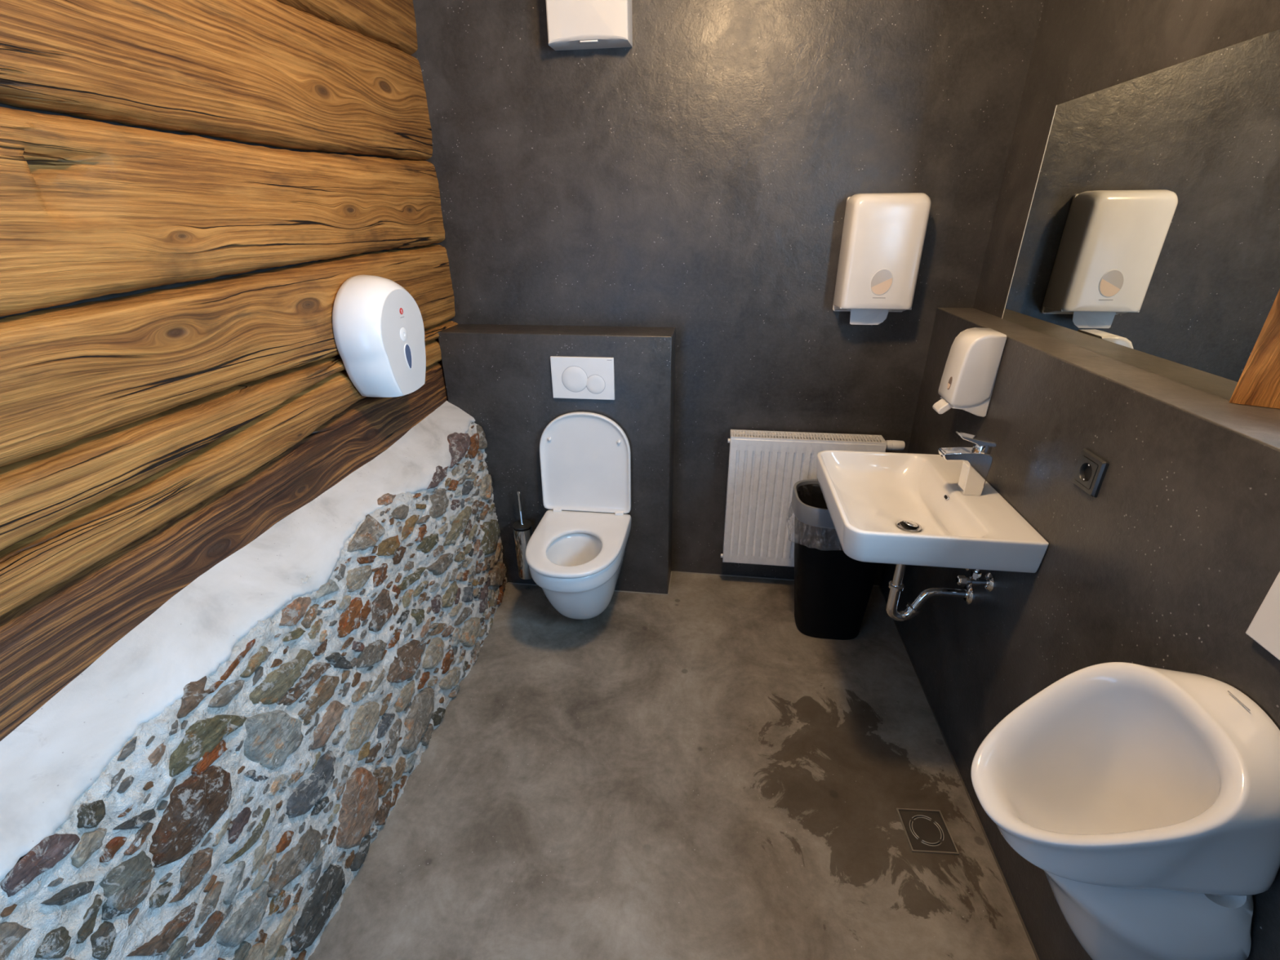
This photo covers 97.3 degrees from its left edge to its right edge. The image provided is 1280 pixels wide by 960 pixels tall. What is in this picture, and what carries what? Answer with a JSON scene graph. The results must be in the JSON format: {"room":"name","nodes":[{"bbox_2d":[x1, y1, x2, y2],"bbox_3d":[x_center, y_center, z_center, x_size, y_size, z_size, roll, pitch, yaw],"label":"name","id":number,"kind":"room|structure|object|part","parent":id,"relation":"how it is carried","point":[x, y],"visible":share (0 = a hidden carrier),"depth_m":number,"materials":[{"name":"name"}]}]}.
{"room":"public restroom","nodes":[
{"label":"public restroom","id":0,"kind":"room"},
{"bbox_2d":[0,0,506,959],"bbox_3d":[-0.998,-0.178,1.087,0.572,2.534,2.770,3,25,7],"label":"wall","id":1,"kind":"structure","parent":0,"point":[246,591],"depth_m":1.17,"materials":[{"name":"brown wood"}]},
{"bbox_2d":[332,274,426,397],"bbox_3d":[-0.782,-0.444,1.733,0.132,0.352,0.320,3,25,7],"label":"dispenser","id":2,"kind":"object","parent":1,"relation":"attached to","point":[378,326],"visible":1,"depth_m":1.64,"materials":[{"name":"white plastic"}]},
{"bbox_3d":[-0.720,-0.424,1.733,0.002,0.310,0.247,3,25,7],"label":"panel","id":3,"kind":"part","parent":2,"relation":"part of","materials":[{"name":"plastic"}]},
{"bbox_2d":[307,570,1039,959],"bbox_3d":[0.213,1.080,1.480,3.000,0.123,3.150,3,25,7],"label":"floor","id":4,"kind":"structure","parent":0,"point":[688,772],"depth_m":1.64,"materials":[{"name":"concrete"}]},
{"bbox_2d":[791,479,879,639],"bbox_3d":[0.762,0.330,2.226,0.362,0.607,0.274,3,25,7],"label":"waste bin","id":5,"kind":"object","parent":4,"relation":"on","point":[833,589],"visible":0.52,"depth_m":2.16,"materials":[{"name":"black plastic"}]},
{"bbox_2d":[786,501,820,550],"bbox_3d":[0.760,0.153,2.148,0.390,0.093,0.317,3,25,7],"label":"liner","id":6,"kind":"object","parent":5,"relation":"in","point":[790,509],"visible":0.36,"depth_m":2.23,"materials":[{"name":"white"}]},
{"bbox_2d":[896,808,959,854],"bbox_3d":[0.794,0.973,1.562,0.122,0.008,0.122,1,25,3],"label":"floor drain","id":7,"kind":"object","parent":4,"relation":"on","point":[926,831],"visible":1,"depth_m":1.56,"materials":[{"name":"metal"}]},
{"bbox_2d":[410,0,1044,594],"bbox_3d":[0.388,-0.656,2.186,3.000,2.480,0.387,3,25,7],"label":"wall","id":8,"kind":"structure","parent":0,"point":[670,206],"depth_m":2.06,"materials":[{"name":"paint"}]},
{"bbox_2d":[512,490,533,579],"bbox_3d":[-0.508,0.235,2.463,0.082,0.422,0.095,3,25,7],"label":"toilet brush","id":9,"kind":"object","parent":8,"relation":"attached to","point":[522,529],"visible":0.81,"depth_m":2.44,"materials":[{"name":"silver metal"}]},
{"bbox_3d":[-0.510,0.119,2.402,0.020,0.160,0.020,3,25,7],"label":"handle","id":10,"kind":"part","parent":9,"relation":"part of","materials":[{"name":"silver metal"}]},
{"bbox_2d":[524,411,631,619],"bbox_3d":[-0.251,0.190,2.172,0.379,0.790,0.509,3,25,7],"label":"toilet","id":11,"kind":"object","parent":8,"relation":"attached to","point":[575,557],"visible":1,"depth_m":2.26,"materials":[{"name":"ceramic"}]},
{"bbox_3d":[-0.247,0.238,2.172,0.366,0.022,0.470,3,25,7],"label":"seat","id":12,"kind":"part","parent":11,"relation":"part of","materials":[{"name":"white plastic"}]},
{"bbox_3d":[-0.242,0.394,2.270,0.358,0.338,0.502,3,25,7],"label":"bowl","id":13,"kind":"part","parent":11,"relation":"part of","materials":[{"name":"ceramic"}]},
{"bbox_3d":[-0.224,-0.069,2.299,0.376,0.428,0.047,3,25,7],"label":"lid","id":14,"kind":"part","parent":11,"relation":"part of","materials":[{"name":"white plastic"}]},
{"bbox_2d":[550,355,614,399],"bbox_3d":[-0.221,-0.393,2.175,0.246,0.164,0.014,3,25,7],"label":"flush plate","id":15,"kind":"object","parent":8,"relation":"attached to","point":[572,377],"visible":1,"depth_m":2.17,"materials":[{"name":"white plastic"}]},
{"bbox_2d":[546,0,632,50],"bbox_3d":[-0.163,-1.546,1.795,0.264,0.268,0.095,3,25,7],"label":"wall fan","id":16,"kind":"object","parent":8,"relation":"attached to","point":[571,24],"visible":1,"depth_m":1.79,"materials":[{"name":"white plastic"}]},
{"bbox_2d":[720,429,905,566],"bbox_3d":[0.710,0.092,2.415,0.692,0.600,0.112,3,25,7],"label":"radiator","id":17,"kind":"object","parent":8,"relation":"attached to","point":[764,467],"visible":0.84,"depth_m":2.35,"materials":[{"name":"white metal"}]},
{"bbox_3d":[0.376,0.066,2.442,0.002,0.568,0.086,3,25,7],"label":"panel","id":18,"kind":"part","parent":17,"relation":"part of","materials":[{"name":"white metal"}]},
{"bbox_3d":[0.681,0.081,2.446,0.598,0.594,0.012,3,25,7],"label":"panel","id":19,"kind":"part","parent":17,"relation":"part of","materials":[{"name":"white metal"}]},
{"bbox_2d":[730,429,887,444],"bbox_3d":[0.674,-0.172,2.288,0.606,0.014,0.090,3,25,7],"label":"grille","id":20,"kind":"object","parent":17,"relation":"attached to","point":[738,437],"depth_m":2.28,"materials":[{"name":"white metal"}]},
{"bbox_3d":[1.009,-0.138,2.243,0.080,0.041,0.041,3,25,7],"label":"thermostat knob","id":21,"kind":"part","parent":17,"relation":"part of","materials":[{"name":"white plastic"}]},
{"bbox_2d":[832,192,931,311],"bbox_3d":[0.844,-0.786,1.977,0.260,0.394,0.134,3,25,7],"label":"paper towel dispenser","id":22,"kind":"object","parent":8,"relation":"attached to","point":[883,236],"visible":1,"depth_m":1.92,"materials":[{"name":"white plastic"}]},
{"bbox_2d":[849,309,888,324],"bbox_3d":[0.836,-0.604,2.054,0.138,0.074,0.010,3,25,7],"label":"paper towel","id":23,"kind":"object","parent":22,"relation":"hanging from","point":[858,317],"visible":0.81,"depth_m":2.06,"materials":[{"name":"white paper"}]},
{"bbox_2d":[880,0,1279,959],"bbox_3d":[1.185,-0.031,0.821,0.542,2.480,2.790,3,25,7],"label":"wall","id":24,"kind":"structure","parent":0,"point":[1175,554],"depth_m":1.25,"materials":[{"name":"paint"}]},
{"bbox_2d":[816,449,1048,573],"bbox_3d":[0.774,0.096,1.636,0.458,0.160,0.554,3,25,7],"label":"washbasin","id":25,"kind":"object","parent":24,"relation":"attached to","point":[891,508],"visible":0.96,"depth_m":1.56,"materials":[{"name":"ceramic"}]},
{"bbox_2d":[885,564,974,621],"bbox_3d":[0.887,0.311,1.719,0.236,0.302,0.066,3,25,7],"label":"trap","id":26,"kind":"object","parent":25,"relation":"attached to","point":[896,585],"visible":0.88,"depth_m":1.73,"materials":[{"name":"silver metal"}]},
{"bbox_2d":[938,431,996,495],"bbox_3d":[0.886,-0.045,1.546,0.127,0.171,0.046,3,25,7],"label":"mixer","id":27,"kind":"object","parent":25,"relation":"on","point":[977,460],"visible":1,"depth_m":1.52,"materials":[{"name":"silver metal"}]},
{"bbox_3d":[0.902,-0.110,1.514,0.094,0.027,0.041,3,25,7],"label":"lever","id":28,"kind":"part","parent":27,"relation":"part of","materials":[{"name":"silver metal"}]},
{"bbox_2d":[932,327,1006,417],"bbox_3d":[0.968,-0.319,1.675,0.126,0.246,0.120,3,25,7],"label":"soap dispenser","id":29,"kind":"object","parent":24,"relation":"attached to","point":[968,379],"visible":1,"depth_m":1.63,"materials":[{"name":"white plastic"}]},
{"bbox_3d":[0.982,-0.317,1.674,0.099,0.234,0.112,3,25,7],"label":"plate","id":30,"kind":"part","parent":29,"relation":"part of","materials":[{"name":"white plastic"}]},
{"bbox_2d":[955,568,995,591],"bbox_3d":[0.948,0.261,1.589,0.088,0.112,0.054,3,25,7],"label":"angle valve","id":31,"kind":"object","parent":24,"relation":"attached to","point":[988,582],"visible":0.98,"depth_m":1.59,"materials":[{"name":"silver metal"}]},
{"bbox_3d":[0.916,0.286,1.605,0.024,0.028,0.032,3,25,7],"label":"knob","id":32,"kind":"part","parent":31,"relation":"part of","materials":[{"name":"silver metal"}]},
{"bbox_2d":[970,568,982,580],"bbox_3d":[0.949,0.249,1.583,0.022,0.085,0.025,3,25,7],"label":"shutoff valve","id":33,"kind":"object","parent":31,"relation":"attached to","point":[975,574],"depth_m":1.59,"materials":[{"name":"silver metal"}]},
{"bbox_2d":[1071,448,1109,497],"bbox_3d":[0.951,-0.016,1.194,0.012,0.081,0.081,3,25,7],"label":"power socket","id":34,"kind":"object","parent":24,"relation":"attached to","point":[1091,469],"visible":1,"depth_m":1.18,"materials":[{"name":"plastic"}]},
{"bbox_2d":[970,662,1279,959],"bbox_3d":[0.734,0.606,0.968,0.322,0.643,0.323,3,25,7],"label":"urinal","id":35,"kind":"object","parent":24,"relation":"attached to","point":[1146,799],"visible":1,"depth_m":0.86,"materials":[{"name":"ceramic"}]},
{"bbox_2d":[1001,29,1279,399],"bbox_3d":[1.121,-0.601,1.301,0.006,0.588,0.926,3,25,7],"label":"mirror","id":36,"kind":"object","parent":24,"relation":"on","point":[1150,242],"visible":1,"depth_m":1.18,"materials":[{"name":"clear glass"}]},
{"bbox_2d":[1229,288,1279,408],"bbox_3d":[1.102,-0.544,0.786,0.128,0.916,0.041,3,25,7],"label":"trim","id":37,"kind":"structure","parent":24,"relation":"attached to","point":[1258,384],"depth_m":0.96,"materials":[{"name":"brown wood"}]},
{"bbox_2d":[1245,571,1279,660],"bbox_3d":[0.882,0.193,0.740,0.015,0.130,0.130,3,25,7],"label":"flush plate","id":38,"kind":"object","parent":24,"relation":"attached to","point":[1264,628],"visible":1,"depth_m":0.79,"materials":[{"name":"white plastic"}]}
]}

